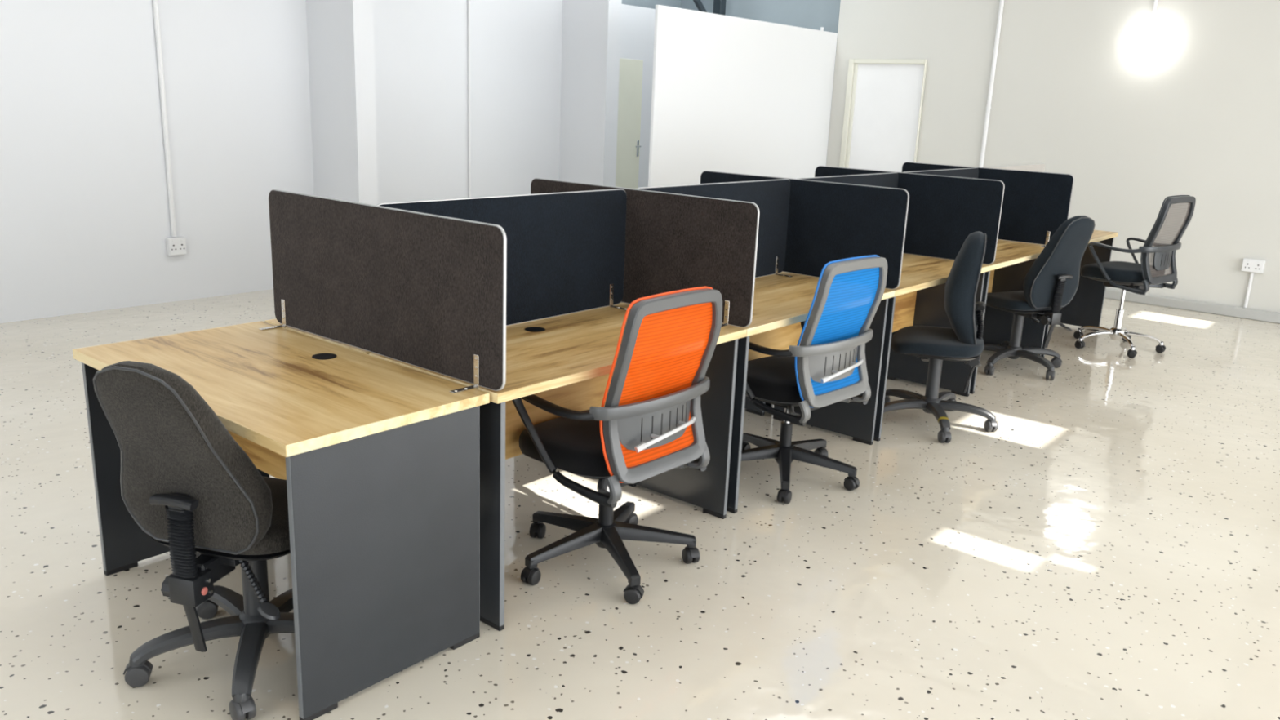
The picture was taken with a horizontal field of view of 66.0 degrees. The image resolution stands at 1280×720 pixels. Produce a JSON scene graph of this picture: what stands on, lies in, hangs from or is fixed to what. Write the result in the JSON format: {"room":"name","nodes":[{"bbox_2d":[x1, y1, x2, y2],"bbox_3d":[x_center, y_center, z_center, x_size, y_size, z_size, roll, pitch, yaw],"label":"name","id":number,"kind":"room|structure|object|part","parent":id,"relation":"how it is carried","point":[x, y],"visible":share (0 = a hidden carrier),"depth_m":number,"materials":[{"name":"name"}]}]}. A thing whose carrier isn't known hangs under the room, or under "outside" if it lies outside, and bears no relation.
{"room":"open-plan office","nodes":[
{"label":"open-plan office","id":0,"kind":"room"},
{"bbox_2d":[0,0,655,323],"bbox_3d":[-3.672,-2.287,6.266,0.200,4.000,14.190,14,19,38],"label":"wall","id":1,"kind":"structure","parent":0,"point":[85,222],"depth_m":7.08,"materials":[{"name":"paint"}]},
{"bbox_2d":[152,0,176,236],"bbox_3d":[-3.230,-2.580,6.536,0.040,3.525,0.042,14,19,38],"label":"conduit","id":2,"kind":"object","parent":1,"relation":"attached to","point":[155,2],"visible":1,"depth_m":6.76,"materials":[{"name":"white plastic"}]},
{"bbox_2d":[165,236,186,256],"bbox_3d":[-3.292,-0.807,6.997,0.056,0.125,0.125,14,19,38],"label":"double socket","id":3,"kind":"object","parent":1,"relation":"attached to","point":[176,246],"visible":1,"depth_m":6.97,"materials":[{"name":"white plastic"}]},
{"bbox_2d":[306,0,377,204],"bbox_3d":[-2.236,-2.507,7.337,0.600,4.000,0.170,14,19,38],"label":"column","id":4,"kind":"structure","parent":1,"relation":"attached to","point":[340,33],"depth_m":7.37,"materials":[{"name":"paint"}]},
{"bbox_2d":[467,0,471,197],"bbox_3d":[-1.495,-2.838,8.626,0.028,3.945,0.030,14,19,38],"label":"conduit","id":5,"kind":"object","parent":1,"relation":"attached to","point":[468,1],"visible":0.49,"depth_m":8.76,"materials":[{"name":"white plastic"}]},
{"bbox_2d":[559,0,622,186],"bbox_3d":[-0.471,-2.975,9.401,0.590,4.000,0.180,14,19,38],"label":"column","id":6,"kind":"structure","parent":1,"relation":"attached to","point":[591,28],"depth_m":9.41,"materials":[{"name":"paint"}]},
{"bbox_2d":[615,57,643,189],"bbox_3d":[-0.244,-2.163,10.365,0.068,1.940,0.800,14,19,38],"label":"door","id":7,"kind":"structure","parent":1,"relation":"in","point":[630,77],"depth_m":10.45,"materials":[{"name":"white wood"}]},
{"bbox_3d":[-0.025,-2.280,10.629,0.010,0.170,0.035,14,19,38],"label":"handle plate","id":8,"kind":"part","parent":7,"relation":"part of","materials":[{"name":"silver metal"}]},
{"bbox_2d":[0,288,1279,719],"bbox_3d":[0.557,0.733,3.554,12.770,0.120,14.940,14,19,38],"label":"floor","id":9,"kind":"structure","parent":0,"point":[1110,550],"depth_m":3.34,"materials":[{"name":"beige concrete"}]},
{"bbox_2d":[92,360,294,719],"bbox_3d":[-1.057,0.376,2.594,0.612,0.925,0.642,-6,17,-29],"label":"chair","id":10,"kind":"object","parent":9,"relation":"on","point":[185,481],"visible":0.77,"depth_m":2.37,"materials":[{"name":"grey fabric"}]},
{"bbox_3d":[-1.157,0.561,2.444,0.024,0.055,0.058,6,15,15],"label":"tension knob","id":11,"kind":"part","parent":10,"relation":"part of","materials":[{"name":"black plastic"}]},
{"bbox_2d":[95,360,272,554],"bbox_3d":[-1.097,0.230,2.329,0.397,0.510,0.250,6,15,15],"label":"backrest","id":12,"kind":"object","parent":10,"relation":"on","point":[185,481],"depth_m":2.32,"materials":[{"name":"fabric"}]},
{"bbox_3d":[-1.085,0.522,2.497,0.050,0.067,0.121,6,15,15],"label":"bar arm","id":13,"kind":"part","parent":10,"relation":"part of","materials":[{"name":"black plastic"}]},
{"bbox_3d":[-1.036,0.407,2.632,0.456,0.091,0.440,6,15,15],"label":"seat","id":14,"kind":"part","parent":10,"relation":"part of","materials":[{"name":"fabric"}]},
{"bbox_3d":[-1.013,0.771,2.555,0.066,0.074,0.308,-1,15,-13],"label":"leg","id":15,"kind":"part","parent":10,"relation":"part of","materials":[{"name":"grey plastic"}]},
{"bbox_3d":[-0.971,0.546,2.465,0.019,0.087,0.145,-12,20,-43],"label":"lever","id":16,"kind":"part","parent":10,"relation":"part of","materials":[{"name":"black plastic"}]},
{"bbox_3d":[-0.886,0.738,2.699,0.308,0.074,0.066,4,15,4],"label":"leg","id":17,"kind":"part","parent":10,"relation":"part of","materials":[{"name":"grey plastic"}]},
{"bbox_2d":[72,320,489,719],"bbox_3d":[-1.070,0.386,2.915,1.171,0.743,0.612,14,19,38],"label":"office desk","id":18,"kind":"object","parent":9,"relation":"on","point":[379,461],"visible":0.91,"depth_m":2.60,"materials":[{"name":"brown wood"}]},
{"bbox_3d":[-1.504,0.285,3.259,0.018,0.696,0.569,14,19,38],"label":"panel","id":19,"kind":"part","parent":18,"relation":"part of","materials":[{"name":"grey laminate"}]},
{"bbox_3d":[-0.983,0.227,2.974,1.107,0.397,0.016,14,19,38],"label":"modesty panel","id":20,"kind":"part","parent":18,"relation":"part of","materials":[{"name":"brown wood"}]},
{"bbox_2d":[74,320,488,444],"bbox_3d":[-1.056,0.043,2.825,1.167,0.028,0.608,14,19,38],"label":"countertop","id":21,"kind":"structure","parent":18,"relation":"on","point":[268,383],"depth_m":2.75,"materials":[{"name":"brown wood"}]},
{"bbox_2d":[258,189,506,393],"bbox_3d":[-0.829,-0.230,2.945,1.149,0.457,0.104,14,19,38],"label":"screen","id":22,"kind":"object","parent":18,"relation":"on","point":[428,291],"visible":1,"depth_m":2.90,"materials":[{"name":"fabric"}]},
{"bbox_3d":[-0.642,0.502,2.569,0.018,0.696,0.569,14,19,38],"label":"panel","id":23,"kind":"part","parent":18,"relation":"part of","materials":[{"name":"grey laminate"}]},
{"bbox_2d":[265,302,622,354],"bbox_3d":[-0.702,0.173,3.783,0.588,0.743,1.211,14,19,38],"label":"office desk","id":24,"kind":"object","parent":9,"relation":"on","point":[274,322],"visible":0.05,"depth_m":3.27,"materials":[{"name":"brown wood"}]},
{"bbox_2d":[368,303,746,631],"bbox_3d":[-0.239,0.290,3.413,0.588,0.743,1.211,14,19,38],"label":"office desk","id":25,"kind":"object","parent":9,"relation":"on","point":[566,361],"visible":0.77,"depth_m":3.31,"materials":[{"name":"brown wood"}]},
{"bbox_3d":[-0.603,0.394,2.986,0.545,0.696,0.018,14,19,38],"label":"panel","id":26,"kind":"part","parent":25,"relation":"part of","materials":[{"name":"black laminate"}]},
{"bbox_2d":[375,188,626,325],"bbox_3d":[-0.403,-0.337,3.421,0.104,0.457,1.168,14,19,38],"label":"screen","id":27,"kind":"object","parent":25,"relation":"on","point":[565,255],"visible":0.5,"depth_m":3.59,"materials":[{"name":"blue fabric"}]},
{"bbox_2d":[371,303,745,393],"bbox_3d":[-0.225,-0.053,3.323,0.584,0.028,1.207,14,19,38],"label":"countertop","id":28,"kind":"structure","parent":25,"relation":"on","point":[580,342],"depth_m":3.23,"materials":[{"name":"brown wood"}]},
{"bbox_3d":[-0.309,0.119,3.434,0.016,0.367,1.121,14,19,38],"label":"modesty panel","id":29,"kind":"part","parent":25,"relation":"part of","materials":[{"name":"brown wood"}]},
{"bbox_2d":[530,177,759,327],"bbox_3d":[-0.057,-0.434,3.844,1.149,0.457,0.104,14,19,38],"label":"screen","id":30,"kind":"object","parent":25,"relation":"on","point":[674,242],"visible":0.45,"depth_m":3.69,"materials":[{"name":"fabric"}]},
{"bbox_3d":[0.129,0.201,3.839,0.545,0.696,0.018,14,19,38],"label":"panel","id":31,"kind":"part","parent":25,"relation":"part of","materials":[{"name":"black laminate"}]},
{"bbox_2d":[511,285,722,604],"bbox_3d":[-0.120,0.213,3.263,0.635,0.977,0.655,15,19,39],"label":"mesh office chair","id":32,"kind":"object","parent":9,"relation":"on","point":[649,424],"visible":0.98,"depth_m":3.08,"materials":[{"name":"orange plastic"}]},
{"bbox_3d":[-0.248,0.612,3.253,0.290,0.080,0.060,-9,19,-37],"label":"leg","id":33,"kind":"part","parent":32,"relation":"part of","materials":[{"name":"black plastic"}]},
{"bbox_3d":[-0.128,0.269,3.289,0.462,0.110,0.480,15,19,39],"label":"seat","id":34,"kind":"part","parent":32,"relation":"part of","materials":[{"name":"fabric"}]},
{"bbox_3d":[-0.252,0.270,3.031,0.402,0.308,0.073,11,17,31],"label":"armrest","id":35,"kind":"part","parent":32,"relation":"part of","materials":[{"name":"black plastic"}]},
{"bbox_3d":[-0.255,0.563,3.441,0.290,0.080,0.060,12,17,32],"label":"leg","id":36,"kind":"part","parent":32,"relation":"part of","materials":[{"name":"black plastic"}]},
{"bbox_3d":[-0.061,0.633,3.204,0.060,0.080,0.290,-3,16,-20],"label":"leg","id":37,"kind":"part","parent":32,"relation":"part of","materials":[{"name":"black plastic"}]},
{"bbox_3d":[-0.073,0.553,3.507,0.060,0.080,0.290,6,15,15],"label":"leg","id":38,"kind":"part","parent":32,"relation":"part of","materials":[{"name":"black plastic"}]},
{"bbox_3d":[0.047,0.597,3.360,0.290,0.080,0.060,2,15,-3],"label":"leg","id":39,"kind":"part","parent":32,"relation":"part of","materials":[{"name":"black plastic"}]},
{"bbox_3d":[0.076,0.070,3.063,0.109,0.574,0.460,15,19,39],"label":"frame","id":40,"kind":"part","parent":32,"relation":"part of","materials":[{"name":"grey"}]},
{"bbox_3d":[0.088,0.234,3.082,0.040,0.055,0.287,15,19,39],"label":"lumbar lever","id":41,"kind":"part","parent":32,"relation":"part of","materials":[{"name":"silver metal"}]},
{"bbox_3d":[0.104,0.180,3.431,0.073,0.308,0.402,-10,19,-40],"label":"armrest","id":42,"kind":"part","parent":32,"relation":"part of","materials":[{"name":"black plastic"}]},
{"bbox_2d":[620,271,782,415],"bbox_3d":[0.075,-0.032,4.689,0.588,0.743,1.204,14,19,38],"label":"office desk","id":43,"kind":"object","parent":9,"relation":"on","point":[751,407],"visible":0.09,"depth_m":5.06,"materials":[{"name":"brown wood"}]},
{"bbox_3d":[0.436,-0.121,5.117,0.545,0.696,0.018,14,19,38],"label":"panel","id":44,"kind":"part","parent":43,"relation":"part of","materials":[{"name":"black laminate"}]},
{"bbox_2d":[693,0,725,15],"bbox_3d":[0.653,-3.297,10.811,0.638,4.000,0.113,-10,19,-40],"label":"post","id":45,"kind":"object","parent":9,"relation":"on","point":[719,6],"visible":0.1,"depth_m":10.79,"materials":[{"name":"grey metal"}]},
{"bbox_3d":[0.851,-3.333,10.979,0.100,4.000,0.100,14,19,38],"label":"post","id":46,"kind":"part","parent":45,"relation":"part of","materials":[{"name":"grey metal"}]},
{"bbox_2d":[626,272,895,513],"bbox_3d":[0.538,0.085,4.318,0.588,0.743,1.204,14,19,38],"label":"office desk","id":47,"kind":"object","parent":9,"relation":"on","point":[780,303],"visible":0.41,"depth_m":4.47,"materials":[{"name":"brown wood"}]},
{"bbox_2d":[635,178,792,277],"bbox_3d":[0.374,-0.542,4.326,0.104,0.457,1.162,14,19,38],"label":"screen","id":48,"kind":"object","parent":47,"relation":"on","point":[771,197],"visible":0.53,"depth_m":4.63,"materials":[{"name":"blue fabric"}]},
{"bbox_3d":[0.177,0.189,3.895,0.545,0.696,0.018,14,19,38],"label":"panel","id":49,"kind":"part","parent":47,"relation":"part of","materials":[{"name":"black laminate"}]},
{"bbox_2d":[627,272,893,328],"bbox_3d":[0.552,-0.258,4.229,0.584,0.028,1.200,14,19,38],"label":"countertop","id":50,"kind":"structure","parent":47,"relation":"on","point":[775,297],"depth_m":4.22,"materials":[{"name":"brown wood"}]},
{"bbox_3d":[0.468,-0.086,4.339,0.016,0.367,1.114,14,19,38],"label":"modesty panel","id":51,"kind":"part","parent":47,"relation":"part of","materials":[{"name":"brown wood"}]},
{"bbox_2d":[700,170,909,288],"bbox_3d":[0.718,-0.638,4.747,1.149,0.457,0.104,14,19,38],"label":"screen","id":52,"kind":"object","parent":47,"relation":"on","point":[828,222],"visible":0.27,"depth_m":4.61,"materials":[{"name":"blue fabric"}]},
{"bbox_3d":[0.904,-0.003,4.742,0.545,0.696,0.018,14,19,38],"label":"panel","id":53,"kind":"part","parent":47,"relation":"part of","materials":[{"name":"black laminate"}]},
{"bbox_2d":[764,271,786,407],"bbox_3d":[0.835,-0.232,5.574,0.588,0.743,1.157,14,19,38],"label":"office desk","id":54,"kind":"object","parent":9,"relation":"on","point":[766,403],"visible":0.03,"depth_m":5.09,"materials":[{"name":"brown wood"}]},
{"bbox_2d":[741,254,887,503],"bbox_3d":[0.637,0.023,4.104,0.620,0.976,0.639,16,20,42],"label":"mesh office chair","id":55,"kind":"object","parent":9,"relation":"on","point":[828,366],"visible":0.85,"depth_m":3.91,"materials":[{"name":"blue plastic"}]},
{"bbox_3d":[0.453,0.402,4.166,0.290,0.080,0.060,-1,15,-11],"label":"leg","id":56,"kind":"part","parent":55,"relation":"part of","materials":[{"name":"black plastic"}]},
{"bbox_3d":[0.535,0.361,4.337,0.060,0.080,0.290,-6,17,-29],"label":"leg","id":57,"kind":"part","parent":55,"relation":"part of","materials":[{"name":"black plastic"}]},
{"bbox_3d":[0.606,0.078,4.136,0.462,0.110,0.480,16,20,42],"label":"seat","id":58,"kind":"part","parent":55,"relation":"part of","materials":[{"name":"fabric"}]},
{"bbox_3d":[0.470,0.076,3.884,0.402,0.308,0.073,13,18,34],"label":"armrest","id":59,"kind":"part","parent":55,"relation":"part of","materials":[{"name":"black plastic"}]},
{"bbox_3d":[0.595,0.441,4.039,0.060,0.080,0.290,4,15,6],"label":"leg","id":60,"kind":"part","parent":55,"relation":"part of","materials":[{"name":"black plastic"}]},
{"bbox_3d":[0.623,0.203,4.146,0.027,0.150,0.028,16,20,42],"label":"gas rod","id":61,"kind":"part","parent":55,"relation":"part of","materials":[{"name":"silver metal"}]},
{"bbox_3d":[0.728,0.374,4.316,0.060,0.080,0.290,15,20,41],"label":"leg","id":62,"kind":"part","parent":55,"relation":"part of","materials":[{"name":"black plastic"}]},
{"bbox_3d":[0.765,0.424,4.132,0.290,0.080,0.060,9,16,24],"label":"leg","id":63,"kind":"part","parent":55,"relation":"part of","materials":[{"name":"black plastic"}]},
{"bbox_3d":[0.847,-0.008,4.266,0.073,0.308,0.402,-9,18,-37],"label":"armrest","id":64,"kind":"part","parent":55,"relation":"part of","materials":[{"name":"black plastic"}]},
{"bbox_3d":[0.812,0.045,3.917,0.040,0.055,0.287,16,20,42],"label":"lumbar lever","id":65,"kind":"part","parent":55,"relation":"part of","materials":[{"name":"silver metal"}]},
{"bbox_3d":[0.801,-0.119,3.900,0.109,0.574,0.460,16,20,42],"label":"frame","id":66,"kind":"part","parent":55,"relation":"part of","materials":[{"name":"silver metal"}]},
{"bbox_2d":[786,253,991,441],"bbox_3d":[1.298,-0.116,5.204,0.588,0.743,1.157,14,19,38],"label":"office desk","id":67,"kind":"object","parent":9,"relation":"on","point":[918,300],"visible":0.31,"depth_m":5.52,"materials":[{"name":"brown wood"}]},
{"bbox_2d":[797,172,898,188],"bbox_3d":[1.134,-0.743,5.212,0.104,0.457,1.114,14,19,38],"label":"screen","id":68,"kind":"object","parent":67,"relation":"on","point":[890,180],"visible":0.14,"depth_m":5.31,"materials":[{"name":"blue fabric"}]},
{"bbox_3d":[1.100,-0.753,5.239,0.009,0.454,1.114,14,19,38],"label":"edge trim","id":69,"kind":"part","parent":68,"relation":"part of","materials":[{"name":"grey"}]},
{"bbox_3d":[0.952,-0.016,4.798,0.545,0.696,0.018,14,19,38],"label":"panel","id":70,"kind":"part","parent":67,"relation":"part of","materials":[{"name":"black laminate"}]},
{"bbox_2d":[788,253,990,290],"bbox_3d":[1.312,-0.458,5.114,0.584,0.028,1.153,14,19,38],"label":"countertop","id":71,"kind":"structure","parent":67,"relation":"on","point":[915,269],"depth_m":5.13,"materials":[{"name":"brown wood"}]},
{"bbox_3d":[1.228,-0.286,5.225,0.016,0.367,1.067,14,19,38],"label":"modesty panel","id":72,"kind":"part","parent":67,"relation":"part of","materials":[{"name":"brown wood"}]},
{"bbox_2d":[814,165,1004,264],"bbox_3d":[1.463,-0.835,5.615,1.149,0.457,0.104,14,19,38],"label":"screen","id":73,"kind":"object","parent":67,"relation":"on","point":[943,211],"visible":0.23,"depth_m":5.47,"materials":[{"name":"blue fabric"}]},
{"bbox_3d":[1.648,-0.199,5.609,0.545,0.696,0.018,14,19,38],"label":"panel","id":74,"kind":"part","parent":67,"relation":"part of","materials":[{"name":"black laminate"}]},
{"bbox_2d":[883,231,998,443],"bbox_3d":[1.513,-0.149,4.888,0.612,0.985,0.631,6,15,15],"label":"chair","id":75,"kind":"object","parent":9,"relation":"on","point":[962,342],"visible":0.88,"depth_m":4.76,"materials":[{"name":"black fabric"}]},
{"bbox_3d":[1.316,0.237,4.960,0.308,0.074,0.066,-2,15,-16],"label":"leg","id":76,"kind":"part","parent":75,"relation":"part of","materials":[{"name":"grey plastic"}]},
{"bbox_3d":[1.484,-0.088,4.924,0.440,0.091,0.456,6,15,15],"label":"seat","id":77,"kind":"part","parent":75,"relation":"part of","materials":[{"name":"fabric"}]},
{"bbox_3d":[1.469,0.274,4.846,0.066,0.074,0.308,3,15,1],"label":"leg","id":78,"kind":"part","parent":75,"relation":"part of","materials":[{"name":"grey plastic"}]},
{"bbox_2d":[944,231,986,344],"bbox_3d":[1.586,-0.350,4.828,0.176,0.560,0.397,6,15,15],"label":"chair backrest","id":79,"kind":"object","parent":75,"relation":"on","point":[961,306],"depth_m":4.69,"materials":[{"name":"fabric"}]},
{"bbox_3d":[1.637,0.003,4.846,0.058,0.055,0.024,6,15,15],"label":"tension knob","id":80,"kind":"part","parent":75,"relation":"part of","materials":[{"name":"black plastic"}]},
{"bbox_2d":[902,240,1045,394],"bbox_3d":[2.051,-0.314,6.082,0.588,0.743,1.184,14,19,38],"label":"office desk","id":81,"kind":"object","parent":9,"relation":"on","point":[1013,260],"visible":0.17,"depth_m":6.42,"materials":[{"name":"brown wood"}]},
{"bbox_2d":[903,167,978,178],"bbox_3d":[1.887,-0.941,6.089,0.104,0.457,1.142,14,19,38],"label":"screen","id":82,"kind":"object","parent":81,"relation":"on","point":[973,172],"visible":0.08,"depth_m":6.20,"materials":[{"name":"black fabric"}]},
{"bbox_3d":[1.853,-0.952,6.117,0.009,0.454,1.142,14,19,38],"label":"edge trim","id":83,"kind":"part","parent":82,"relation":"part of","materials":[{"name":"grey"}]},
{"bbox_2d":[902,240,1044,265],"bbox_3d":[2.065,-0.657,5.992,0.584,0.028,1.180,14,19,38],"label":"countertop","id":84,"kind":"structure","parent":81,"relation":"on","point":[1006,251],"depth_m":6.01,"materials":[{"name":"brown wood"}]},
{"bbox_3d":[1.696,-0.212,5.665,0.545,0.696,0.018,14,19,38],"label":"panel","id":85,"kind":"part","parent":81,"relation":"part of","materials":[{"name":"black laminate"}]},
{"bbox_2d":[901,161,1074,247],"bbox_3d":[2.225,-1.036,6.503,1.149,0.457,0.104,14,19,38],"label":"screen","id":86,"kind":"object","parent":81,"relation":"on","point":[1035,204],"visible":0.37,"depth_m":6.33,"materials":[{"name":"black fabric"}]},
{"bbox_3d":[1.982,-0.485,6.103,0.016,0.367,1.094,14,19,38],"label":"modesty panel","id":87,"kind":"part","parent":81,"relation":"part of","materials":[{"name":"brown wood"}]},
{"bbox_3d":[2.410,-0.400,6.497,0.545,0.696,0.018,14,19,38],"label":"panel","id":88,"kind":"part","parent":81,"relation":"part of","materials":[{"name":"black laminate"}]},
{"bbox_2d":[983,215,1094,380],"bbox_3d":[2.388,-0.423,6.052,0.643,0.995,0.660,-5,16,-26],"label":"chair","id":89,"kind":"object","parent":9,"relation":"on","point":[1051,282],"visible":0.97,"depth_m":5.87,"materials":[{"name":"black fabric"}]},
{"bbox_3d":[2.378,-0.084,6.357,0.066,0.074,0.308,5,15,9],"label":"leg","id":90,"kind":"part","parent":89,"relation":"part of","materials":[{"name":"grey plastic"}]},
{"bbox_3d":[2.361,-0.365,6.119,0.456,0.091,0.440,-5,16,-26],"label":"seat","id":91,"kind":"part","parent":89,"relation":"part of","materials":[{"name":"fabric"}]},
{"bbox_3d":[2.422,-0.003,6.056,0.066,0.074,0.308,-5,16,-26],"label":"leg","id":92,"kind":"part","parent":89,"relation":"part of","materials":[{"name":"grey plastic"}]},
{"bbox_3d":[2.434,-0.266,5.985,0.050,0.026,0.134,-5,16,-26],"label":"bar arm","id":93,"kind":"part","parent":89,"relation":"part of","materials":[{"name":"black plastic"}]},
{"bbox_3d":[2.514,-0.043,6.223,0.308,0.074,0.066,0,15,-8],"label":"leg","id":94,"kind":"part","parent":89,"relation":"part of","materials":[{"name":"grey plastic"}]},
{"bbox_3d":[2.425,-0.238,5.890,0.024,0.055,0.058,-5,16,-26],"label":"tension knob","id":95,"kind":"part","parent":89,"relation":"part of","materials":[{"name":"black plastic"}]},
{"bbox_2d":[1023,215,1093,309],"bbox_3d":[2.488,-0.577,5.819,0.397,0.570,0.235,-5,16,-26],"label":"chair backrest","id":96,"kind":"object","parent":89,"relation":"on","point":[1052,281],"depth_m":5.79,"materials":[{"name":"fabric"}]},
{"bbox_2d":[997,230,1118,357],"bbox_3d":[2.850,-0.525,7.013,0.588,0.743,1.299,14,19,38],"label":"office desk","id":97,"kind":"object","parent":9,"relation":"on","point":[1085,308],"visible":0.12,"depth_m":7.37,"materials":[{"name":"brown wood"}]},
{"bbox_2d":[985,163,1044,172],"bbox_3d":[2.686,-1.152,7.020,0.104,0.457,1.256,14,19,38],"label":"screen","id":98,"kind":"object","parent":97,"relation":"on","point":[1040,167],"visible":0.13,"depth_m":7.14,"materials":[{"name":"fabric"}]},
{"bbox_3d":[2.652,-1.162,7.048,0.009,0.454,1.256,14,19,38],"label":"edge trim","id":99,"kind":"part","parent":98,"relation":"part of","materials":[{"name":"grey"}]},
{"bbox_3d":[2.458,-0.413,6.553,0.545,0.696,0.018,14,19,38],"label":"panel","id":100,"kind":"part","parent":97,"relation":"part of","materials":[{"name":"black laminate"}]},
{"bbox_2d":[997,230,1115,244],"bbox_3d":[2.864,-0.867,6.923,0.584,0.028,1.295,14,19,38],"label":"countertop","id":101,"kind":"structure","parent":97,"relation":"on","point":[1096,233],"depth_m":7.06,"materials":[{"name":"brown wood"}]},
{"bbox_3d":[3.246,-0.621,7.471,0.545,0.696,0.018,14,19,38],"label":"panel","id":102,"kind":"part","parent":97,"relation":"part of","materials":[{"name":"black laminate"}]},
{"bbox_2d":[1073,195,1195,358],"bbox_3d":[3.324,-0.611,6.757,0.632,1.077,0.605,-10,19,-39],"label":"mesh office chair","id":103,"kind":"object","parent":9,"relation":"on","point":[1157,267],"visible":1,"depth_m":6.56,"materials":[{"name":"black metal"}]},
{"bbox_3d":[3.233,-0.209,6.986,0.032,0.073,0.286,-7,17,-31],"label":"leg","id":104,"kind":"part","parent":103,"relation":"part of","materials":[{"name":"silver metal"}]},
{"bbox_3d":[3.164,-0.169,6.820,0.286,0.073,0.032,-1,15,-14],"label":"leg","id":105,"kind":"part","parent":103,"relation":"part of","materials":[{"name":"silver metal"}]},
{"bbox_3d":[3.313,-0.603,6.770,0.480,0.110,0.462,-10,19,-39],"label":"seat","id":106,"kind":"part","parent":103,"relation":"part of","materials":[{"name":"fabric"}]},
{"bbox_3d":[3.152,-0.610,6.533,0.402,0.308,0.073,15,19,40],"label":"armrest","id":107,"kind":"part","parent":103,"relation":"part of","materials":[{"name":"grey plastic"}]},
{"bbox_3d":[3.327,-0.444,6.787,0.026,0.220,0.025,-10,19,-39],"label":"gas rod","id":108,"kind":"part","parent":103,"relation":"part of","materials":[{"name":"silver metal"}]},
{"bbox_3d":[3.305,-0.133,6.708,0.032,0.073,0.286,3,15,3],"label":"leg","id":109,"kind":"part","parent":103,"relation":"part of","materials":[{"name":"silver metal"}]},
{"bbox_3d":[3.460,-0.152,6.804,0.286,0.073,0.032,8,16,21],"label":"leg","id":110,"kind":"part","parent":103,"relation":"part of","materials":[{"name":"silver metal"}]},
{"bbox_3d":[3.568,-0.682,6.875,0.073,0.308,0.402,-7,17,-31],"label":"armrest","id":111,"kind":"part","parent":103,"relation":"part of","materials":[{"name":"grey plastic"}]},
{"bbox_3d":[3.489,-0.796,6.516,0.460,0.574,0.109,-10,19,-39],"label":"frame","id":112,"kind":"part","parent":103,"relation":"part of","materials":[{"name":"grey"}]},
{"bbox_2d":[621,0,680,8],"bbox_3d":[-0.143,-3.395,11.056,0.100,4.000,3.220,14,19,38],"label":"cladding","id":113,"kind":"object","parent":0,"point":[643,3],"depth_m":11.12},
{"bbox_2d":[648,4,837,186],"bbox_3d":[1.023,-1.999,9.242,0.030,2.315,2.910,14,19,38],"label":"wall partition","id":114,"kind":"structure","parent":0,"point":[731,94],"depth_m":8.90,"materials":[{"name":"white paint"}]},
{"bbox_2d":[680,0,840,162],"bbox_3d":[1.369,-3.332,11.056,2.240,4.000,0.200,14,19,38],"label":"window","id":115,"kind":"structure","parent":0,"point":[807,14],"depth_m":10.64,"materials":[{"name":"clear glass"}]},
{"bbox_2d":[826,0,1279,312],"bbox_3d":[5.830,-2.126,7.167,9.830,4.000,0.200,14,19,38],"label":"wall","id":116,"kind":"structure","parent":0,"point":[1202,121],"depth_m":8.51,"materials":[{"name":"paint"}]},
{"bbox_2d":[839,58,927,172],"bbox_3d":[2.399,-1.989,9.985,0.830,2.030,0.035,14,19,38],"label":"door","id":117,"kind":"structure","parent":116,"relation":"in","point":[883,101],"depth_m":9.87,"materials":[{"name":"white wood"}]},
{"bbox_3d":[2.104,-2.063,10.221,0.060,2.030,0.035,14,19,38],"label":"frame","id":118,"kind":"part","parent":117,"relation":"part of","materials":[{"name":"white wood"}]},
{"bbox_3d":[2.457,-2.944,9.720,0.755,0.045,0.035,14,19,38],"label":"frame","id":119,"kind":"part","parent":117,"relation":"part of","materials":[{"name":"white wood"}]},
{"bbox_3d":[2.711,-1.910,9.735,0.015,2.030,0.035,14,19,38],"label":"frame","id":120,"kind":"part","parent":117,"relation":"part of","materials":[{"name":"white wood"}]},
{"bbox_2d":[978,0,1004,167],"bbox_3d":[3.264,-2.774,9.065,0.044,3.905,0.046,14,19,38],"label":"conduit","id":121,"kind":"object","parent":116,"relation":"attached to","point":[1002,2],"visible":0.49,"depth_m":9.11,"materials":[{"name":"white plastic"}]},
{"bbox_2d":[1123,17,1173,65],"bbox_3d":[4.224,-2.650,8.199,0.380,0.380,0.140,14,19,38],"label":"wall lamp","id":122,"kind":"object","parent":116,"relation":"attached to","point":[1148,41],"visible":1,"depth_m":8.15,"materials":[{"name":"white plastic"}]},
{"bbox_2d":[1151,0,1158,17],"bbox_3d":[4.299,-3.622,7.987,0.036,1.637,0.038,14,19,38],"label":"conduit","id":123,"kind":"object","parent":116,"relation":"attached to","point":[1155,2],"visible":1,"depth_m":8.16,"materials":[{"name":"white plastic"}]},
{"bbox_2d":[1104,288,1279,324],"bbox_3d":[3.677,-0.714,9.165,4.565,0.085,0.050,14,19,38],"label":"baseboard","id":124,"kind":"structure","parent":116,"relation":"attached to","point":[1152,300],"depth_m":8.31,"materials":[{"name":"grey"}]},
{"bbox_2d":[1243,272,1253,307],"bbox_3d":[4.993,-0.576,8.084,0.032,0.298,0.034,14,19,38],"label":"conduit","id":125,"kind":"object","parent":116,"relation":"attached to","point":[1251,277],"visible":1,"depth_m":8.07,"materials":[{"name":"white plastic"}]},
{"bbox_2d":[1240,257,1266,273],"bbox_3d":[4.992,-0.766,8.023,0.155,0.105,0.056,14,19,38],"label":"double socket","id":126,"kind":"object","parent":116,"relation":"attached to","point":[1251,265],"visible":1,"depth_m":8.00,"materials":[{"name":"white plastic"}]}
]}

